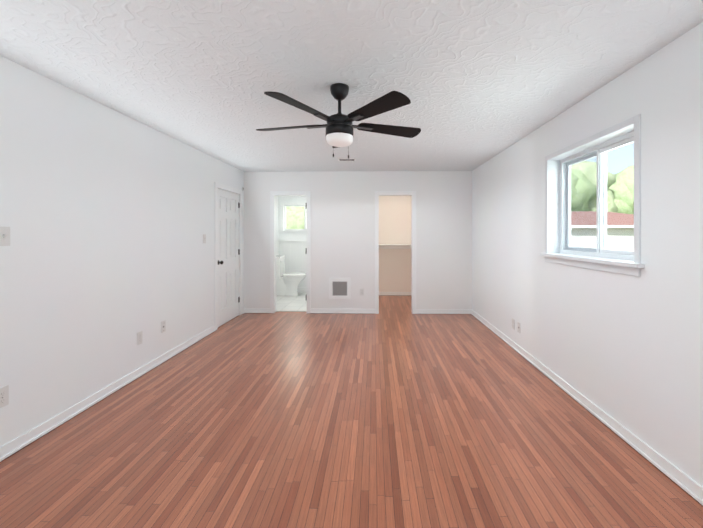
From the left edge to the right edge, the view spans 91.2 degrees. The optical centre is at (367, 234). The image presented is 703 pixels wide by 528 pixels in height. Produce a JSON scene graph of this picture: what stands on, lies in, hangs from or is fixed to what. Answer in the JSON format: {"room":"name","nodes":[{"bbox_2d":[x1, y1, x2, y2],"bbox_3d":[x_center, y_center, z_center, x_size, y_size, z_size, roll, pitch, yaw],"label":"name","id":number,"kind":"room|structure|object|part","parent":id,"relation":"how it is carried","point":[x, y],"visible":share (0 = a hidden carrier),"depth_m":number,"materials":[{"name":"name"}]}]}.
{"room":"empty bedroom","nodes":[
{"label":"empty bedroom","id":0,"kind":"room"},
{"bbox_2d":[0,56,278,446],"bbox_3d":[-2.220,0.141,3.628,0.070,2.440,9.220,0,0,1],"label":"wall","id":1,"kind":"structure","parent":0,"point":[107,217],"depth_m":2.71,"materials":[{"name":"paint"}]},
{"bbox_2d":[0,385,8,407],"bbox_3d":[-2.211,0.987,2.078,0.009,0.118,0.072,0,0,1],"label":"electrical outlet","id":2,"kind":"object","parent":1,"relation":"attached to","point":[4,396],"visible":1,"depth_m":2.09,"materials":[{"name":"plastic"}]},
{"bbox_2d":[0,227,9,245],"bbox_3d":[-2.205,0.012,2.088,0.020,0.118,0.072,0,0,1],"label":"light switch","id":3,"kind":"object","parent":1,"relation":"attached to","point":[4,236],"visible":1,"depth_m":2.09,"materials":[{"name":"plastic"}]},
{"bbox_2d":[0,325,215,461],"bbox_3d":[-2.206,1.323,1.994,0.022,0.080,5.710,0,0,1],"label":"baseboard","id":4,"kind":"structure","parent":1,"relation":"attached to","point":[39,431],"depth_m":2.68,"materials":[{"name":"paint"}]},
{"bbox_2d":[137,331,141,344],"bbox_3d":[-2.187,0.997,3.298,0.009,0.118,0.072,0,0,1],"label":"electrical outlet","id":5,"kind":"object","parent":1,"relation":"attached to","point":[139,337],"visible":1,"depth_m":3.29,"materials":[{"name":"plastic"}]},
{"bbox_2d":[161,320,165,332],"bbox_3d":[-2.181,0.986,3.668,0.008,0.118,0.072,0,0,1],"label":"jack","id":6,"kind":"object","parent":1,"relation":"attached to","point":[163,326],"visible":1,"depth_m":3.67,"materials":[{"name":"plastic"}]},
{"bbox_2d":[214,182,241,329],"bbox_3d":[-2.180,0.310,5.338,0.084,2.100,0.980,0,0,1],"label":"door frame","id":7,"kind":"structure","parent":1,"relation":"attached to","point":[226,188],"depth_m":5.01,"materials":[{"name":"paint"}]},
{"bbox_2d":[218,188,239,326],"bbox_3d":[-2.146,0.343,5.340,0.112,2.019,0.840,0,0,1],"label":"door","id":8,"kind":"structure","parent":1,"relation":"in","point":[228,255],"depth_m":5.34,"materials":[{"name":"paint"}]},
{"bbox_2d":[276,240,279,255],"bbox_3d":[-2.104,0.746,7.072,0.030,1.203,2.030,0,0,1],"label":"trim","id":9,"kind":"structure","parent":1,"relation":"attached to","point":[277,241],"depth_m":7.97,"materials":[{"name":"paint"}]},
{"bbox_2d":[276,292,306,311],"bbox_3d":[-1.269,1.353,7.056,1.700,0.012,2.030,0,0,1],"label":"floor","id":10,"kind":"structure","parent":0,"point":[298,303],"depth_m":6.69,"materials":[{"name":"white tile"}]},
{"bbox_2d":[276,256,305,295],"bbox_3d":[-1.715,0.915,7.580,0.720,0.864,0.430,0,0,1],"label":"toilet","id":11,"kind":"object","parent":10,"relation":"on","point":[287,284],"visible":0.96,"depth_m":7.48,"materials":[{"name":"ceramic"}]},
{"bbox_2d":[279,196,306,239],"bbox_3d":[-1.188,0.139,8.144,1.820,2.440,0.150,0,0,1],"label":"wall","id":12,"kind":"structure","parent":0,"point":[292,235],"depth_m":8.08,"materials":[{"name":"paint"}]},
{"bbox_2d":[280,240,306,291],"bbox_3d":[-1.235,0.745,8.055,1.670,1.203,0.032,0,0,1],"label":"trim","id":13,"kind":"structure","parent":12,"relation":"attached to","point":[293,252],"depth_m":8.07,"materials":[{"name":"paint"}]},
{"bbox_2d":[280,203,306,230],"bbox_3d":[-1.478,-0.404,8.114,1.140,0.675,0.160,0,0,1],"label":"bathroom window","id":14,"kind":"structure","parent":12,"relation":"in","point":[305,217],"depth_m":8.13,"materials":[{"name":"plastic"}]},
{"bbox_3d":[-1.479,-0.404,8.079,1.140,0.675,0.090,0,0,1],"label":"bathroom window sill trim","id":15,"kind":"part","parent":14,"relation":"part of","materials":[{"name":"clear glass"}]},
{"bbox_2d":[0,296,702,527],"bbox_3d":[-0.196,1.411,3.590,4.260,0.100,9.220,0,0,1],"label":"floor","id":16,"kind":"structure","parent":0,"point":[395,412],"depth_m":2.22,"materials":[{"name":"brown wood"}]},
{"bbox_2d":[0,0,702,171],"bbox_3d":[-0.196,-1.139,3.588,4.260,0.120,9.220,0,0,1],"label":"ceiling","id":17,"kind":"structure","parent":0,"point":[477,83],"depth_m":2.16,"materials":[{"name":"white paint"}]},
{"bbox_2d":[256,83,420,158],"bbox_3d":[-0.220,-0.828,2.556,1.275,0.500,1.251,0,0,1],"label":"ceiling fan","id":18,"kind":"object","parent":17,"relation":"hanging from","point":[339,126],"visible":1,"depth_m":2.43,"materials":[{"name":"black metal"}]},
{"bbox_2d":[337,158,355,160],"bbox_3d":[-0.299,-1.074,4.951,0.260,0.010,0.130,0,0,1],"label":"ceiling vent","id":19,"kind":"object","parent":17,"relation":"in","point":[346,159],"visible":1,"depth_m":4.92,"materials":[{"name":"paint"}]},
{"bbox_2d":[244,171,471,308],"bbox_3d":[-0.180,0.140,5.959,3.920,2.440,0.120,0,0,1],"label":"wall","id":20,"kind":"structure","parent":0,"point":[342,224],"depth_m":5.90,"materials":[{"name":"paint"}]},
{"bbox_2d":[242,308,269,313],"bbox_3d":[-1.911,1.320,5.909,0.460,0.080,0.050,0,0,1],"label":"baseboard","id":21,"kind":"structure","parent":20,"relation":"attached to","point":[246,310],"depth_m":5.92,"materials":[{"name":"paint"}]},
{"bbox_2d":[270,191,310,312],"bbox_3d":[-1.330,0.310,5.975,0.700,2.100,0.134,0,0,1],"label":"door frame","id":22,"kind":"structure","parent":20,"relation":"attached to","point":[273,194],"depth_m":5.91,"materials":[{"name":"paint"}]},
{"bbox_2d":[329,278,350,298],"bbox_3d":[-0.479,0.932,5.900,0.375,0.365,0.012,0,0,1],"label":"air vent","id":23,"kind":"object","parent":20,"relation":"in","point":[339,288],"visible":1,"depth_m":5.90,"materials":[{"name":"metal"}]},
{"bbox_2d":[311,309,374,313],"bbox_3d":[-0.431,1.320,5.894,1.100,0.080,0.022,0,0,1],"label":"baseboard","id":24,"kind":"structure","parent":20,"relation":"attached to","point":[313,311],"depth_m":5.89,"materials":[{"name":"paint"}]},
{"bbox_2d":[375,191,415,313],"bbox_3d":[0.475,0.310,5.940,0.710,2.100,0.134,0,0,1],"label":"door frame","id":25,"kind":"structure","parent":20,"relation":"attached to","point":[412,194],"depth_m":5.88,"materials":[{"name":"paint"}]},
{"bbox_2d":[416,309,471,314],"bbox_3d":[1.278,1.320,5.861,0.900,0.080,0.022,0,0,1],"label":"baseboard","id":26,"kind":"structure","parent":20,"relation":"attached to","point":[418,311],"depth_m":5.86,"materials":[{"name":"paint"}]},
{"bbox_2d":[379,196,410,291],"bbox_3d":[0.768,0.139,7.907,2.100,2.440,0.550,0,0,1],"label":"wall","id":27,"kind":"structure","parent":0,"point":[394,228],"depth_m":7.63,"materials":[{"name":"paint"}]},
{"bbox_2d":[379,292,410,295],"bbox_3d":[0.762,1.319,7.621,2.100,0.080,0.022,0,0,1],"label":"baseboard","id":28,"kind":"structure","parent":27,"relation":"attached to","point":[394,293],"depth_m":7.60,"materials":[{"name":"paint"}]},
{"bbox_2d":[379,244,410,248],"bbox_3d":[0.755,0.272,7.472,2.092,0.103,0.320,0,0,1],"label":"shelf","id":29,"kind":"object","parent":27,"relation":"attached to","point":[394,246],"visible":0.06,"depth_m":7.61,"materials":[{"name":"paint"}]},
{"bbox_2d":[472,22,702,486],"bbox_3d":[1.834,0.141,3.550,0.200,2.440,9.220,0,0,1],"label":"wall","id":30,"kind":"structure","parent":0,"point":[626,351],"depth_m":2.23,"materials":[{"name":"paint"}]},
{"bbox_2d":[512,318,514,329],"bbox_3d":[1.740,1.071,4.113,0.009,0.118,0.072,0,0,1],"label":"electrical outlet","id":31,"kind":"object","parent":30,"relation":"attached to","point":[513,323],"visible":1,"depth_m":4.10,"materials":[{"name":"plastic"}]},
{"bbox_2d":[517,321,519,332],"bbox_3d":[1.738,1.071,3.953,0.008,0.118,0.072,0,0,1],"label":"electrical outlet","id":32,"kind":"object","parent":30,"relation":"attached to","point":[518,326],"visible":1,"depth_m":3.96,"materials":[{"name":"plastic"}]},
{"bbox_2d":[472,310,702,505],"bbox_3d":[1.702,1.322,2.463,0.022,0.080,6.800,0,0,1],"label":"baseboard","id":33,"kind":"structure","parent":30,"relation":"attached to","point":[692,488],"depth_m":2.34,"materials":[{"name":"paint"}]},
{"bbox_2d":[540,114,644,276],"bbox_3d":[1.751,-0.243,2.741,0.155,1.020,1.250,0,0,1],"label":"window frame","id":34,"kind":"structure","parent":30,"relation":"attached to","point":[552,254],"depth_m":2.65,"materials":[{"name":"paint"}]},
{"bbox_2d":[560,131,633,260],"bbox_3d":[1.868,-0.263,2.739,0.080,0.890,1.100,0,0,1],"label":"window","id":35,"kind":"structure","parent":30,"relation":"in","point":[599,152],"depth_m":2.83,"materials":[{"name":"plastic"}]},
{"label":"outside","id":36,"kind":"structure","parent":0,"visible":0},
{"bbox_3d":[13.414,2.341,34.544,150.000,0.200,150.000,0,0,1],"label":"ground","id":37,"kind":"structure","parent":36,"visible":0},
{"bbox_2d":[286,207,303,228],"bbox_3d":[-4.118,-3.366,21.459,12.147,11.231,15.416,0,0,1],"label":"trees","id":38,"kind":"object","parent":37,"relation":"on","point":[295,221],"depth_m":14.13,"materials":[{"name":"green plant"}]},
{"bbox_2d":[571,211,633,259],"bbox_3d":[12.404,0.425,21.059,11.400,3.650,7.900,0,0,1],"label":"house","id":39,"kind":"structure","parent":37,"relation":"on","point":[622,240],"depth_m":17.55,"materials":[{"name":"white"}]},
{"bbox_2d":[571,161,633,214],"bbox_3d":[18.559,-4.056,37.600,26.730,12.590,21.680,0,0,1],"label":"trees","id":40,"kind":"object","parent":37,"relation":"on","point":[619,185],"depth_m":33.44,"materials":[{"name":"green plant"}]}
]}

